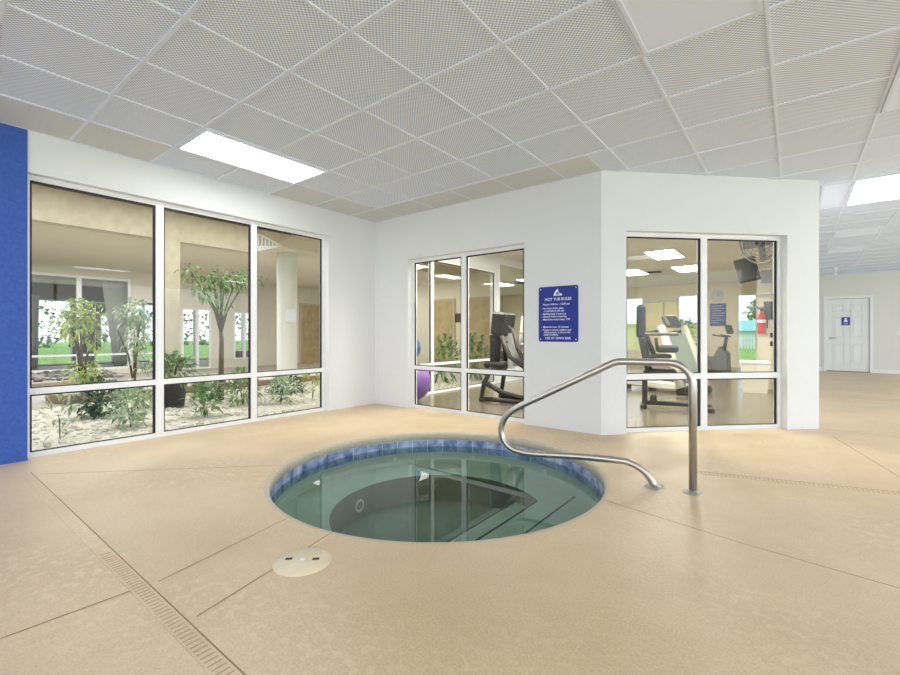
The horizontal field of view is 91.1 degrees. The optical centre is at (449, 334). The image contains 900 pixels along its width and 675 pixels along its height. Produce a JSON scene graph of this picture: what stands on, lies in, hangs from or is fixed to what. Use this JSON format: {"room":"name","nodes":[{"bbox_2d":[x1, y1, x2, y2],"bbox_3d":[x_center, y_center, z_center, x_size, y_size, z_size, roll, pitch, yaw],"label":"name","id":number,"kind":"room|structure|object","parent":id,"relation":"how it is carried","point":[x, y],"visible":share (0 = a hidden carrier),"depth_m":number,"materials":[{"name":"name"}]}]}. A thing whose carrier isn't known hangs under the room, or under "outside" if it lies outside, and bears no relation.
{"room":"indoor hot tub area","nodes":[
{"label":"indoor hot tub area","id":0,"kind":"room"},
{"bbox_2d":[32,378,109,386],"bbox_3d":[-9.720,0.974,7.214,3.798,0.150,7.400,0,0,38],"label":"kerb","id":1,"kind":"object","parent":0,"point":[48,382],"visible":0.2,"depth_m":8.37,"materials":[{"name":"grey concrete"}]},
{"bbox_2d":[32,369,123,381],"bbox_3d":[-8.663,0.869,9.202,2.511,0.105,2.708,0,0,38],"label":"river rocks","id":2,"kind":"object","parent":1,"relation":"on","point":[57,375],"visible":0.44,"depth_m":9.30},
{"bbox_2d":[32,283,247,365],"bbox_3d":[-13.273,-0.421,14.814,0.160,3.000,15.000,0,0,38],"label":"wall","id":3,"kind":"structure","parent":0,"point":[45,291],"depth_m":15.18,"materials":[{"name":"brown"}]},
{"bbox_2d":[38,299,72,364],"bbox_3d":[-13.850,-0.081,14.027,0.068,2.180,2.850,0,0,38],"label":"window","id":4,"kind":"structure","parent":3,"relation":"in","point":[71,347],"depth_m":14.94,"materials":[{"name":"white"}]},
{"bbox_2d":[95,302,112,362],"bbox_3d":[-12.440,-0.081,15.831,0.060,2.180,0.530,0,0,38],"label":"window","id":5,"kind":"structure","parent":3,"relation":"in","point":[111,361],"depth_m":15.74,"materials":[{"name":"white"}]},
{"bbox_2d":[138,304,151,360],"bbox_3d":[-11.680,-0.081,16.804,0.068,2.180,1.100,0,0,38],"label":"window","id":6,"kind":"structure","parent":3,"relation":"in","point":[138,304],"depth_m":16.80,"materials":[{"name":"white"}]},
{"bbox_2d":[188,310,208,358],"bbox_3d":[-10.571,-0.081,18.223,0.068,2.180,1.300,0,0,38],"label":"window","id":7,"kind":"structure","parent":3,"relation":"in","point":[193,310],"depth_m":18.20,"materials":[{"name":"white"}]},
{"bbox_2d":[235,314,247,350],"bbox_3d":[-9.340,-0.221,19.799,0.068,1.900,1.100,0,0,38],"label":"window","id":8,"kind":"structure","parent":3,"relation":"in","point":[241,314],"depth_m":19.75,"materials":[{"name":"white"}]},
{"bbox_2d":[165,239,179,377],"bbox_3d":[-4.409,-0.215,6.888,0.270,2.489,0.255,0,0,38],"label":"column beige","id":9,"kind":"structure","parent":0,"point":[172,248],"depth_m":6.82,"materials":[{"name":"paint"}]},
{"bbox_2d":[32,262,319,373],"bbox_3d":[-8.940,-0.421,11.427,0.160,3.000,15.000,0,0,38],"label":"wall","id":10,"kind":"structure","parent":0,"point":[141,283],"depth_m":13.79,"materials":[{"name":"beige paint"}]},
{"bbox_2d":[32,272,130,372],"bbox_3d":[-10.704,-0.286,9.088,0.068,2.370,6.940,0,0,38],"label":"window","id":11,"kind":"structure","parent":10,"relation":"in","point":[78,277],"depth_m":10.99,"materials":[{"name":"white"}]},
{"bbox_2d":[135,301,151,370],"bbox_3d":[-8.241,0.029,12.239,0.064,1.900,0.860,0,0,38],"label":"window","id":12,"kind":"structure","parent":10,"relation":"in","point":[135,301],"depth_m":12.02,"materials":[{"name":"white"}]},
{"bbox_2d":[182,308,210,368],"bbox_3d":[-7.546,0.119,13.130,0.068,1.780,0.800,0,0,38],"label":"window","id":13,"kind":"structure","parent":10,"relation":"in","point":[183,309],"depth_m":13.14,"materials":[{"name":"white"}]},
{"bbox_2d":[234,312,247,358],"bbox_3d":[-6.653,0.029,14.273,0.068,1.500,0.700,0,0,38],"label":"window","id":14,"kind":"structure","parent":10,"relation":"in","point":[243,313],"depth_m":14.24,"materials":[{"name":"white"}]},
{"bbox_2d":[299,303,319,362],"bbox_3d":[-5.039,-0.051,16.216,0.090,2.160,1.070,0,0,38],"label":"door","id":15,"kind":"structure","parent":10,"relation":"in","point":[309,314],"depth_m":16.12,"materials":[{"name":"brown wood"}]},
{"bbox_2d":[32,359,319,409],"bbox_3d":[-6.116,1.069,12.584,14.865,0.080,20.300,0,0,38],"label":"floor","id":16,"kind":"structure","parent":0,"point":[37,403],"depth_m":13.03,"materials":[{"name":"grey concrete"}]},
{"bbox_2d":[32,294,38,366],"bbox_3d":[-13.204,-0.121,13.808,0.092,2.300,0.500,0,0,38],"label":"curtain","id":17,"kind":"object","parent":16,"relation":"on","point":[35,298],"visible":0.42,"depth_m":13.93,"materials":[{"name":"grey fabric"}]},
{"bbox_2d":[101,280,126,366],"bbox_3d":[-9.099,-0.221,11.996,0.092,2.500,0.620,0,0,38],"label":"curtain","id":18,"kind":"object","parent":16,"relation":"on","point":[113,291],"visible":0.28,"depth_m":12.00,"materials":[{"name":"grey fabric"}]},
{"bbox_2d":[45,375,319,403],"bbox_3d":[-4.128,0.994,9.254,1.240,0.170,6.500,0,0,38],"label":"wall","id":19,"kind":"structure","parent":16,"relation":"on","point":[53,398],"depth_m":7.02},
{"bbox_2d":[53,373,319,395],"bbox_3d":[-4.125,0.912,9.257,1.153,0.035,6.450,0,0,38],"label":"gravel","id":20,"kind":"object","parent":19,"relation":"in","point":[313,374],"visible":0.17,"depth_m":8.35,"materials":[{"name":"beige gravel"}]},
{"bbox_2d":[43,298,111,383],"bbox_3d":[-5.850,0.155,6.945,0.726,1.482,0.836,0,0,38],"label":"tree","id":21,"kind":"object","parent":20,"relation":"on","point":[75,328],"visible":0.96,"depth_m":6.92,"materials":[{"name":"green plant"}]},
{"bbox_2d":[111,297,151,379],"bbox_3d":[-5.397,0.127,7.559,0.704,1.538,0.705,0,0,-27],"label":"tree","id":22,"kind":"object","parent":20,"relation":"on","point":[136,321],"visible":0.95,"depth_m":7.51,"materials":[{"name":"green plant"}]},
{"bbox_2d":[32,371,489,450],"bbox_3d":[-3.150,1.053,6.903,3.235,0.072,15.000,0,0,38],"label":"gravel bed","id":23,"kind":"object","parent":16,"relation":"on","point":[53,440],"visible":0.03,"depth_m":5.55,"materials":[{"name":"beige gravel"}]},
{"bbox_2d":[32,393,82,441],"bbox_3d":[-3.740,0.767,4.225,0.417,0.501,0.431,0,0,38],"label":"shrub","id":24,"kind":"object","parent":23,"relation":"on","point":[59,396],"visible":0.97,"depth_m":4.22,"materials":[{"name":"green plant"}]},
{"bbox_2d":[61,375,127,419],"bbox_3d":[-4.307,0.822,5.442,0.709,0.665,0.692,0,0,-27],"label":"shrub","id":25,"kind":"object","parent":23,"relation":"on","point":[93,410],"visible":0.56,"depth_m":5.33,"materials":[{"name":"green plant"}]},
{"bbox_2d":[100,378,151,430],"bbox_3d":[-3.498,0.786,4.855,0.589,0.624,0.614,0,0,38],"label":"shrub","id":26,"kind":"object","parent":23,"relation":"on","point":[129,393],"visible":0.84,"depth_m":4.79,"materials":[{"name":"green plant"}]},
{"bbox_2d":[125,387,151,408],"bbox_3d":[-4.279,0.871,6.049,0.459,0.462,0.516,0,0,38],"label":"shrub","id":27,"kind":"object","parent":23,"relation":"on","point":[148,391],"visible":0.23,"depth_m":6.07,"materials":[{"name":"green plant"}]},
{"bbox_2d":[142,349,199,408],"bbox_3d":[-3.853,0.610,6.157,0.770,0.814,0.780,0,0,38],"label":"potted plant","id":28,"kind":"object","parent":23,"relation":"on","point":[173,393],"visible":0.62,"depth_m":6.10,"materials":[{"name":"green plant"}]},
{"bbox_2d":[177,371,232,417],"bbox_3d":[-3.030,0.764,5.427,0.543,0.630,0.576,0,0,27],"label":"shrub","id":29,"kind":"object","parent":23,"relation":"on","point":[202,387],"visible":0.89,"depth_m":5.38,"materials":[{"name":"green plant"}]},
{"bbox_2d":[173,262,267,402],"bbox_3d":[-3.517,0.100,6.863,1.157,2.383,1.106,0,0,-6],"label":"slim tree","id":30,"kind":"object","parent":23,"relation":"on","point":[220,320],"visible":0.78,"depth_m":6.84,"materials":[{"name":"green plant"}]},
{"bbox_2d":[219,366,265,406],"bbox_3d":[-2.971,0.779,6.347,0.668,0.672,0.664,0,0,38],"label":"shrub","id":31,"kind":"object","parent":23,"relation":"on","point":[241,401],"visible":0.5,"depth_m":6.28,"materials":[{"name":"green plant"}]},
{"bbox_2d":[32,377,481,447],"bbox_3d":[-2.738,1.008,7.394,3.070,0.035,7.749,0,0,38],"label":"gravel stones","id":32,"kind":"object","parent":23,"relation":"on","point":[115,433],"visible":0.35,"depth_m":5.33},
{"bbox_2d":[264,376,296,402],"bbox_3d":[-2.494,0.803,6.486,0.530,0.552,0.524,0,0,-34],"label":"shrub","id":33,"kind":"object","parent":23,"relation":"on","point":[283,379],"visible":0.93,"depth_m":6.46,"materials":[{"name":"green plant"}]},
{"bbox_2d":[262,375,310,394],"bbox_3d":[-2.857,0.925,7.656,0.842,0.509,0.876,0,0,-29],"label":"shrub","id":34,"kind":"object","parent":23,"relation":"on","point":[296,378],"visible":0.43,"depth_m":7.63,"materials":[{"name":"green plant"}]},
{"bbox_2d":[297,362,319,398],"bbox_3d":[-2.146,0.720,6.896,0.540,0.596,0.622,0,0,38],"label":"shrub","id":35,"kind":"object","parent":23,"relation":"on","point":[307,376],"visible":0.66,"depth_m":6.87,"materials":[{"name":"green plant"}]},
{"bbox_2d":[426,332,460,382],"bbox_3d":[-0.085,0.560,9.185,0.985,1.212,0.975,0,0,38],"label":"shrub","id":36,"kind":"object","parent":23,"relation":"on","point":[444,348],"visible":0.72,"depth_m":9.13,"materials":[{"name":"green plant"}]},
{"bbox_2d":[458,331,489,379],"bbox_3d":[0.573,0.543,10.037,0.915,1.249,0.917,0,0,18],"label":"shrub","id":37,"kind":"object","parent":23,"relation":"on","point":[480,343],"visible":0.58,"depth_m":10.02,"materials":[{"name":"green plant"}]},
{"bbox_2d":[32,222,469,288],"bbox_3d":[-8.798,-1.856,11.316,12.200,0.330,15.000,0,0,38],"label":"wall","id":38,"kind":"structure","parent":0,"point":[51,244],"depth_m":9.79,"materials":[{"name":"beige paint"}]},
{"bbox_2d":[32,183,477,271],"bbox_3d":[-2.933,-1.971,6.734,2.685,0.100,15.000,0,0,38],"label":"ceiling","id":39,"kind":"structure","parent":0,"point":[294,236],"depth_m":7.76,"materials":[{"name":"beige paint"}]},
{"bbox_2d":[32,184,292,253],"bbox_3d":[-5.806,-1.690,5.076,0.200,0.459,8.850,0,0,38],"label":"wall","id":40,"kind":"structure","parent":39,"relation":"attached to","point":[50,206],"depth_m":6.39,"materials":[{"name":"beige paint"}]},
{"bbox_2d":[258,233,282,250],"bbox_3d":[-3.326,-1.650,8.030,0.031,0.397,0.610,0,0,38],"label":"louver panel","id":41,"kind":"object","parent":40,"relation":"attached to","point":[261,247],"visible":0.73,"depth_m":8.00,"materials":[{"name":"white paint"}]},
{"bbox_2d":[0,123,522,464],"bbox_3d":[-0.453,-0.446,7.588,0.172,3.050,21.400,0,0,38],"label":"wall","id":42,"kind":"structure","parent":0,"point":[349,241],"depth_m":4.49,"materials":[{"name":"white paint"}]},
{"bbox_2d":[28,175,324,457],"bbox_3d":[-2.643,-0.153,4.844,0.068,2.365,2.980,0,0,38],"label":"window","id":43,"kind":"structure","parent":42,"relation":"in","point":[158,381],"depth_m":4.46,"materials":[{"name":"white metal"}]},
{"bbox_2d":[418,260,495,394],"bbox_3d":[0.015,-0.156,8.148,0.068,2.370,3.000,0,0,38],"label":"window","id":44,"kind":"structure","parent":42,"relation":"in","point":[430,362],"depth_m":7.71,"materials":[{"name":"white metal"}]},
{"bbox_2d":[500,264,522,362],"bbox_3d":[2.171,-0.411,10.817,0.012,2.180,3.600,0,0,38],"label":"wall mirror","id":45,"kind":"object","parent":42,"relation":"attached to","point":[511,278],"visible":0.14,"depth_m":9.77,"materials":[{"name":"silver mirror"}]},
{"bbox_2d":[277,252,298,384],"bbox_3d":[-3.402,-0.445,9.207,0.480,2.949,0.480,0,0,38],"label":"column","id":46,"kind":"structure","parent":0,"point":[286,261],"depth_m":9.03,"materials":[{"name":"white paint"}]},
{"bbox_2d":[285,309,295,322],"bbox_3d":[-3.269,-0.391,9.040,0.220,0.280,0.006,0,0,-43],"label":"paper notice","id":47,"kind":"object","parent":46,"relation":"attached to","point":[290,314],"visible":1,"depth_m":9.04,"materials":[{"name":"white paper"}]},
{"bbox_2d":[0,365,899,674],"bbox_3d":[3.882,1.037,4.201,11.055,0.024,21.400,0,0,38],"label":"floor","id":48,"kind":"structure","parent":0,"point":[742,576],"depth_m":1.99,"materials":[{"name":"beige concrete"}]},
{"bbox_2d":[19,472,245,674],"bbox_3d":[-1.341,1.028,1.857,4.600,0.002,0.067,0,0,38],"label":"drain","id":49,"kind":"object","parent":48,"relation":"on","point":[212,659],"visible":1,"depth_m":1.75,"materials":[{"name":"beige plastic"}]},
{"bbox_2d":[272,547,331,576],"bbox_3d":[-0.669,1.023,2.002,0.256,0.012,0.256,0,0,38],"label":"skimmer cover","id":50,"kind":"object","parent":48,"relation":"on","point":[304,561],"visible":1,"depth_m":1.98,"materials":[{"name":"beige plastic"}]},
{"bbox_2d":[417,363,430,399],"bbox_3d":[-0.593,0.725,6.790,0.600,0.600,0.600,0,0,38],"label":"exercise ball","id":51,"kind":"object","parent":48,"relation":"on","point":[423,377],"visible":0.2,"depth_m":6.60,"materials":[{"name":"purple rubber"}]},
{"bbox_2d":[417,339,420,356],"bbox_3d":[-0.668,0.204,6.779,0.440,0.440,0.440,0,0,38],"label":"exercise ball","id":52,"kind":"object","parent":51,"relation":"on","point":[418,342],"visible":0.11,"depth_m":6.70,"materials":[{"name":"blue rubber"}]},
{"bbox_2d":[264,432,609,543],"bbox_3d":[-0.087,1.363,3.412,2.492,0.671,2.492,0,0,38],"label":"hot tub","id":53,"kind":"object","parent":48,"relation":"in","point":[421,487],"visible":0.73,"depth_m":3.95,"materials":[{"name":"teal liquid"}]},
{"bbox_2d":[340,501,499,541],"bbox_3d":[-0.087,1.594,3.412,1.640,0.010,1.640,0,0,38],"label":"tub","id":54,"kind":"object","parent":53,"relation":"in","point":[404,521],"depth_m":3.78,"materials":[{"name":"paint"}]},
{"bbox_2d":[479,312,522,403],"bbox_3d":[1.002,0.337,6.755,0.980,1.387,0.647,0,0,38],"label":"machine","id":55,"kind":"object","parent":48,"relation":"on","point":[502,323],"visible":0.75,"depth_m":6.75,"materials":[{"name":"black metal"}]},
{"bbox_2d":[498,358,703,495],"bbox_3d":[1.009,0.598,3.163,1.409,0.875,0.124,0,0,27],"label":"handrail","id":56,"kind":"object","parent":48,"relation":"on","point":[692,490],"visible":1,"depth_m":3.03,"materials":[{"name":"silver metal"}]},
{"bbox_2d":[627,315,711,395],"bbox_3d":[3.963,0.337,8.068,0.810,1.376,1.270,0,0,-28],"label":"treadmill","id":57,"kind":"object","parent":48,"relation":"on","point":[687,353],"visible":0.68,"depth_m":7.82,"materials":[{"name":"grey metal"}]},
{"bbox_2d":[636,304,714,412],"bbox_3d":[3.129,0.300,6.168,0.950,1.450,0.600,0,0,25],"label":"machine","id":58,"kind":"object","parent":48,"relation":"on","point":[646,346],"visible":0.96,"depth_m":6.16,"materials":[{"name":"black metal"}]},
{"bbox_2d":[675,317,696,341],"bbox_3d":[7.602,0.222,14.221,0.887,1.607,0.899,0,0,15],"label":"potted plant","id":59,"kind":"object","parent":48,"relation":"on","point":[681,320],"visible":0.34,"depth_m":14.12,"materials":[{"name":"green plant"}]},
{"bbox_2d":[695,325,733,371],"bbox_3d":[6.895,0.386,11.618,0.500,1.279,1.000,0,0,-35],"label":"exercise bike","id":60,"kind":"object","parent":48,"relation":"on","point":[721,360],"visible":0.67,"depth_m":11.34,"materials":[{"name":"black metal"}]},
{"bbox_2d":[740,360,770,393],"bbox_3d":[5.439,0.745,7.870,0.450,0.560,0.450,0,0,32],"label":"waste bin","id":61,"kind":"object","parent":48,"relation":"on","point":[760,386],"visible":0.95,"depth_m":7.71,"materials":[{"name":"white plastic"}]},
{"bbox_2d":[697,471,899,494],"bbox_3d":[3.004,1.028,2.817,2.600,0.002,0.067,0,0,23],"label":"drain","id":62,"kind":"object","parent":48,"relation":"on","point":[698,472],"visible":0.98,"depth_m":3.05,"materials":[{"name":"beige plastic"}]},
{"bbox_2d":[0,0,899,287],"bbox_3d":[3.882,-1.727,4.201,11.055,0.104,21.400,0,0,38],"label":"ceiling","id":63,"kind":"structure","parent":0,"point":[407,107],"depth_m":3.12,"materials":[{"name":"tile"}]},
{"bbox_2d":[176,129,326,183],"bbox_3d":[-1.858,-1.675,4.240,0.580,0.016,1.189,0,0,38],"label":"recessed light","id":64,"kind":"object","parent":63,"relation":"in","point":[206,143],"visible":1,"depth_m":4.17,"materials":[{"name":"white plastic"}]},
{"bbox_2d":[627,269,648,275],"bbox_3d":[4.920,-1.675,11.892,0.580,0.016,1.170,0,0,38],"label":"recessed light","id":65,"kind":"object","parent":63,"relation":"in","point":[632,272],"visible":0.69,"depth_m":11.87,"materials":[{"name":"white plastic"}]},
{"bbox_2d":[644,270,662,272],"bbox_3d":[5.434,-1.672,11.745,0.400,0.022,0.400,0,0,38],"label":"ceiling vent","id":66,"kind":"object","parent":63,"relation":"in","point":[656,271],"visible":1,"depth_m":11.65,"materials":[{"name":"grey metal"}]},
{"bbox_2d":[642,249,684,259],"bbox_3d":[4.498,-1.675,9.240,0.580,0.016,1.170,0,0,38],"label":"recessed light","id":67,"kind":"object","parent":63,"relation":"in","point":[668,253],"visible":1,"depth_m":9.20,"materials":[{"name":"white plastic"}]},
{"bbox_2d":[670,265,696,272],"bbox_3d":[6.037,-1.675,11.210,0.580,0.016,1.170,0,0,38],"label":"recessed light","id":68,"kind":"object","parent":63,"relation":"in","point":[690,268],"visible":0.76,"depth_m":11.15,"materials":[{"name":"white plastic"}]},
{"bbox_2d":[615,0,762,55],"bbox_3d":[1.024,-1.675,1.988,0.580,0.016,1.189,0,0,38],"label":"recessed light","id":69,"kind":"object","parent":63,"relation":"in","point":[655,25],"visible":1,"depth_m":2.32,"materials":[{"name":"white plastic"}]},
{"bbox_2d":[819,181,850,209],"bbox_3d":[4.644,-1.675,5.348,0.232,0.016,1.189,0,0,38],"label":"recessed light","id":70,"kind":"object","parent":63,"relation":"in","point":[832,195],"visible":0.9,"depth_m":5.28,"materials":[{"name":"white plastic"}]},
{"bbox_2d":[832,267,837,275],"bbox_3d":[9.620,-1.579,11.012,0.100,0.200,0.280,0,0,38],"label":"exit sign","id":71,"kind":"object","parent":63,"relation":"hanging from","point":[835,269],"visible":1,"depth_m":10.94,"materials":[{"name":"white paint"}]},
{"bbox_2d":[826,245,868,253],"bbox_3d":[7.803,-1.675,8.683,0.580,0.016,0.580,0,0,38],"label":"recessed light","id":72,"kind":"object","parent":63,"relation":"in","point":[857,248],"visible":1,"depth_m":8.66,"materials":[{"name":"white plastic"}]},
{"bbox_2d":[832,227,883,238],"bbox_3d":[6.677,-1.675,7.242,0.580,0.016,0.580,0,0,38],"label":"recessed light","id":73,"kind":"object","parent":63,"relation":"in","point":[868,231],"visible":1,"depth_m":7.22,"materials":[{"name":"white plastic"}]},
{"bbox_2d":[845,173,899,205],"bbox_3d":[4.988,-1.675,5.080,0.580,0.016,1.189,0,0,38],"label":"recessed light","id":74,"kind":"object","parent":63,"relation":"in","point":[887,187],"visible":1,"depth_m":5.12,"materials":[{"name":"white plastic"}]},
{"bbox_2d":[881,63,899,112],"bbox_3d":[3.111,-1.675,2.678,0.580,0.016,1.189,0,0,38],"label":"recessed light","id":75,"kind":"object","parent":63,"relation":"in","point":[892,102],"visible":1,"depth_m":3.10,"materials":[{"name":"white plastic"}]},
{"bbox_2d":[417,271,489,366],"bbox_3d":[-0.743,-0.421,14.572,8.885,3.000,0.150,0,0,38],"label":"wall","id":76,"kind":"structure","parent":0,"point":[479,281],"depth_m":13.96,"materials":[{"name":"beige paint"}]},
{"bbox_2d":[434,298,454,366],"bbox_3d":[-0.259,-0.051,14.042,1.020,2.160,0.090,0,0,38],"label":"door","id":77,"kind":"structure","parent":76,"relation":"in","point":[444,309],"depth_m":13.99,"materials":[{"name":"brown wood"}]},
{"bbox_2d":[455,313,460,321],"bbox_3d":[0.275,-0.521,13.669,0.560,0.280,0.020,0,0,38],"label":"wall plaque","id":78,"kind":"object","parent":76,"relation":"attached to","point":[457,315],"visible":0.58,"depth_m":13.68,"materials":[{"name":"brown"}]},
{"bbox_2d":[469,296,489,368],"bbox_3d":[0.844,-0.051,13.180,1.020,2.160,0.090,0,0,38],"label":"door","id":79,"kind":"structure","parent":76,"relation":"in","point":[479,307],"depth_m":13.15,"materials":[{"name":"brown wood"}]},
{"bbox_2d":[375,171,600,434],"bbox_3d":[0.263,-0.446,5.629,3.393,3.050,0.160,0,0,38],"label":"wall","id":80,"kind":"structure","parent":0,"point":[558,223],"depth_m":5.01,"materials":[{"name":"white paint"}]},
{"bbox_2d":[412,244,523,422],"bbox_3d":[0.198,-0.013,5.717,1.828,2.085,0.068,0,0,38],"label":"window","id":81,"kind":"structure","parent":80,"relation":"in","point":[464,369],"depth_m":5.70,"materials":[{"name":"white metal"}]},
{"bbox_2d":[539,285,577,341],"bbox_3d":[1.177,-0.226,4.807,0.457,0.606,0.010,0,0,38],"label":"sign","id":82,"kind":"object","parent":80,"relation":"attached to","point":[558,305],"visible":1,"depth_m":4.80,"materials":[{"name":"blue"}]},
{"bbox_2d":[601,170,818,434],"bbox_3d":[2.784,-0.446,4.753,2.507,3.050,0.160,0,0,-7],"label":"wall","id":83,"kind":"structure","parent":0,"point":[642,202],"depth_m":4.69,"materials":[{"name":"white paint"}]},
{"bbox_2d":[627,232,780,431],"bbox_3d":[2.726,-0.025,4.776,1.847,2.108,0.068,0,0,-7],"label":"window","id":84,"kind":"structure","parent":83,"relation":"in","point":[701,375],"depth_m":4.76,"materials":[{"name":"white metal"}]},
{"bbox_2d":[627,271,899,372],"bbox_3d":[10.559,-0.446,12.664,10.955,3.050,0.160,0,0,38],"label":"wall","id":85,"kind":"structure","parent":0,"point":[884,287],"depth_m":12.36,"materials":[{"name":"white paint"}]},
{"bbox_2d":[627,297,642,350],"bbox_3d":[6.575,-0.371,15.764,0.650,1.900,0.060,0,0,38],"label":"window","id":86,"kind":"structure","parent":85,"relation":"in","point":[637,297],"depth_m":15.66,"materials":[{"name":"white"}]},
{"bbox_2d":[643,300,676,354],"bbox_3d":[7.191,-0.206,15.131,1.060,1.910,0.060,0,0,38],"label":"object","id":87,"kind":"object","parent":85,"relation":"attached to","point":[655,310],"visible":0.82,"depth_m":15.17,"materials":[{"name":"beige fabric"}]},
{"bbox_2d":[678,295,696,333],"bbox_3d":[7.974,-0.371,14.671,0.700,1.900,0.060,0,0,38],"label":"window","id":88,"kind":"structure","parent":85,"relation":"in","point":[679,296],"depth_m":14.85,"materials":[{"name":"white"}]},
{"bbox_2d":[711,290,723,300],"bbox_3d":[8.552,-1.251,14.111,0.360,0.360,0.030,0,0,38],"label":"wall clock","id":89,"kind":"object","parent":85,"relation":"attached to","point":[717,295],"visible":1,"depth_m":14.10,"materials":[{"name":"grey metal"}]},
{"bbox_2d":[710,303,725,325],"bbox_3d":[8.566,-0.636,14.105,0.450,0.720,0.023,0,0,38],"label":"notice board","id":90,"kind":"object","parent":85,"relation":"attached to","point":[717,311],"visible":0.94,"depth_m":14.09,"materials":[{"name":"blue"}]},
{"bbox_2d":[737,294,756,365],"bbox_3d":[9.227,-0.146,13.692,0.520,2.230,0.060,0,0,38],"label":"window","id":91,"kind":"structure","parent":85,"relation":"in","point":[738,295],"depth_m":13.81,"materials":[{"name":"white"}]},
{"bbox_2d":[823,295,872,372],"bbox_3d":[11.055,-0.016,12.268,1.025,2.110,0.253,0,0,38],"label":"door","id":92,"kind":"structure","parent":85,"relation":"in","point":[845,347],"depth_m":12.21,"materials":[{"name":"white paint"}]},
{"bbox_2d":[842,317,849,324],"bbox_3d":[10.972,-0.371,12.231,0.170,0.220,0.010,0,0,38],"label":"restroom sign","id":93,"kind":"object","parent":92,"relation":"attached to","point":[845,320],"visible":1,"depth_m":12.22,"materials":[{"name":"blue plastic"}]},
{"bbox_2d":[819,367,899,373],"bbox_3d":[12.540,0.979,11.005,5.790,0.100,0.015,0,0,38],"label":"baseboard","id":94,"kind":"structure","parent":85,"relation":"attached to","point":[820,368],"depth_m":11.75,"materials":[{"name":"white paint"}]},
{"bbox_2d":[757,245,772,389],"bbox_3d":[6.638,-0.325,8.900,0.620,2.708,1.800,0,0,38],"label":"wall","id":95,"kind":"structure","parent":0,"point":[764,350],"depth_m":8.29,"materials":[{"name":"beige paint"}]},
{"bbox_2d":[734,256,772,294],"bbox_3d":[5.536,-1.070,8.104,0.925,0.638,0.508,0,0,-38],"label":"television","id":96,"kind":"object","parent":95,"relation":"attached to","point":[747,271],"visible":0.98,"depth_m":8.02,"materials":[{"name":"black plastic"}]},
{"bbox_2d":[756,307,767,333],"bbox_3d":[5.849,-0.273,8.281,0.143,0.505,0.150,0,0,-4],"label":"fire extinguisher","id":97,"kind":"object","parent":95,"relation":"attached to","point":[761,319],"visible":1,"depth_m":8.23,"materials":[{"name":"red metal"}]},
{"bbox_2d":[756,292,772,294],"bbox_3d":[5.860,-0.766,8.214,0.240,0.030,0.200,0,0,38],"label":"shelf","id":98,"kind":"object","parent":95,"relation":"attached to","point":[762,293],"depth_m":8.15,"materials":[{"name":"white wood"}]},
{"bbox_2d":[764,301,772,319],"bbox_3d":[5.990,-0.451,8.251,0.200,0.340,0.020,0,0,38],"label":"wall panel","id":99,"kind":"object","parent":95,"relation":"attached to","point":[768,306],"visible":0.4,"depth_m":8.25,"materials":[{"name":"grey"}]},
{"bbox_3d":[7.106,-0.446,8.883,0.160,3.050,10.050,0,0,38],"label":"wall","id":100,"kind":"structure","parent":0,"visible":0},
{"bbox_2d":[739,241,772,263],"bbox_3d":[4.981,-1.463,6.942,0.319,0.676,0.795,0,0,-42],"label":"wall fan","id":101,"kind":"object","parent":100,"relation":"attached to","point":[746,245],"visible":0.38,"depth_m":7.03,"materials":[{"name":"grey plastic"}]},
{"label":"outside","id":102,"kind":"structure","parent":0,"visible":0},
{"bbox_2d":[101,340,755,363],"bbox_3d":[21.029,1.239,51.274,150.000,0.180,73.300,0,0,38],"label":"lawn","id":103,"kind":"structure","parent":102,"point":[744,354],"depth_m":34.20,"materials":[{"name":"green plant"}]},
{"bbox_2d":[627,320,696,349],"bbox_3d":[14.766,0.049,33.514,9.600,2.200,5.800,0,0,38],"label":"building","id":104,"kind":"structure","parent":103,"relation":"on","point":[632,339],"depth_m":31.61,"materials":[{"name":"brown paint"}]},
{"bbox_2d":[739,320,755,347],"bbox_3d":[27.949,-0.101,41.615,5.600,2.500,4.800,0,0,38],"label":"pavilion","id":105,"kind":"object","parent":103,"relation":"on","point":[746,327],"visible":0.15,"depth_m":40.09,"materials":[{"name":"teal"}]},
{"bbox_2d":[739,335,755,348],"bbox_3d":[23.968,0.599,35.830,6.090,1.100,0.060,0,0,38],"label":"picket fence","id":106,"kind":"object","parent":103,"relation":"on","point":[741,337],"visible":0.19,"depth_m":35.70,"materials":[{"name":"white paint"}]},
{"bbox_2d":[742,299,755,319],"bbox_3d":[33.913,-1.577,47.137,5.109,5.465,5.021,0,0,38],"label":"tree","id":107,"kind":"object","parent":103,"relation":"on","point":[753,315],"visible":0.15,"depth_m":47.61,"materials":[{"name":"green plant"}]},
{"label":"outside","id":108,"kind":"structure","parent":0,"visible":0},
{"bbox_2d":[38,342,208,363],"bbox_3d":[-56.747,1.239,16.866,69.800,0.180,76.700,0,0,38],"label":"lawn","id":109,"kind":"structure","parent":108,"point":[62,348],"depth_m":28.44,"materials":[{"name":"green plant"}]},
{"bbox_2d":[62,301,105,350],"bbox_3d":[-25.609,-2.060,32.096,4.834,6.430,4.888,0,0,38],"label":"tree","id":110,"kind":"object","parent":109,"relation":"on","point":[103,304],"visible":0.02,"depth_m":31.99,"materials":[{"name":"green plant"}]},
{"bbox_2d":[38,306,247,347],"bbox_3d":[-31.671,-0.314,44.020,3.850,5.306,73.630,0,0,38],"label":"tree line","id":111,"kind":"object","parent":109,"relation":"on","point":[46,312],"visible":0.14,"depth_m":42.99,"materials":[{"name":"green plant"}]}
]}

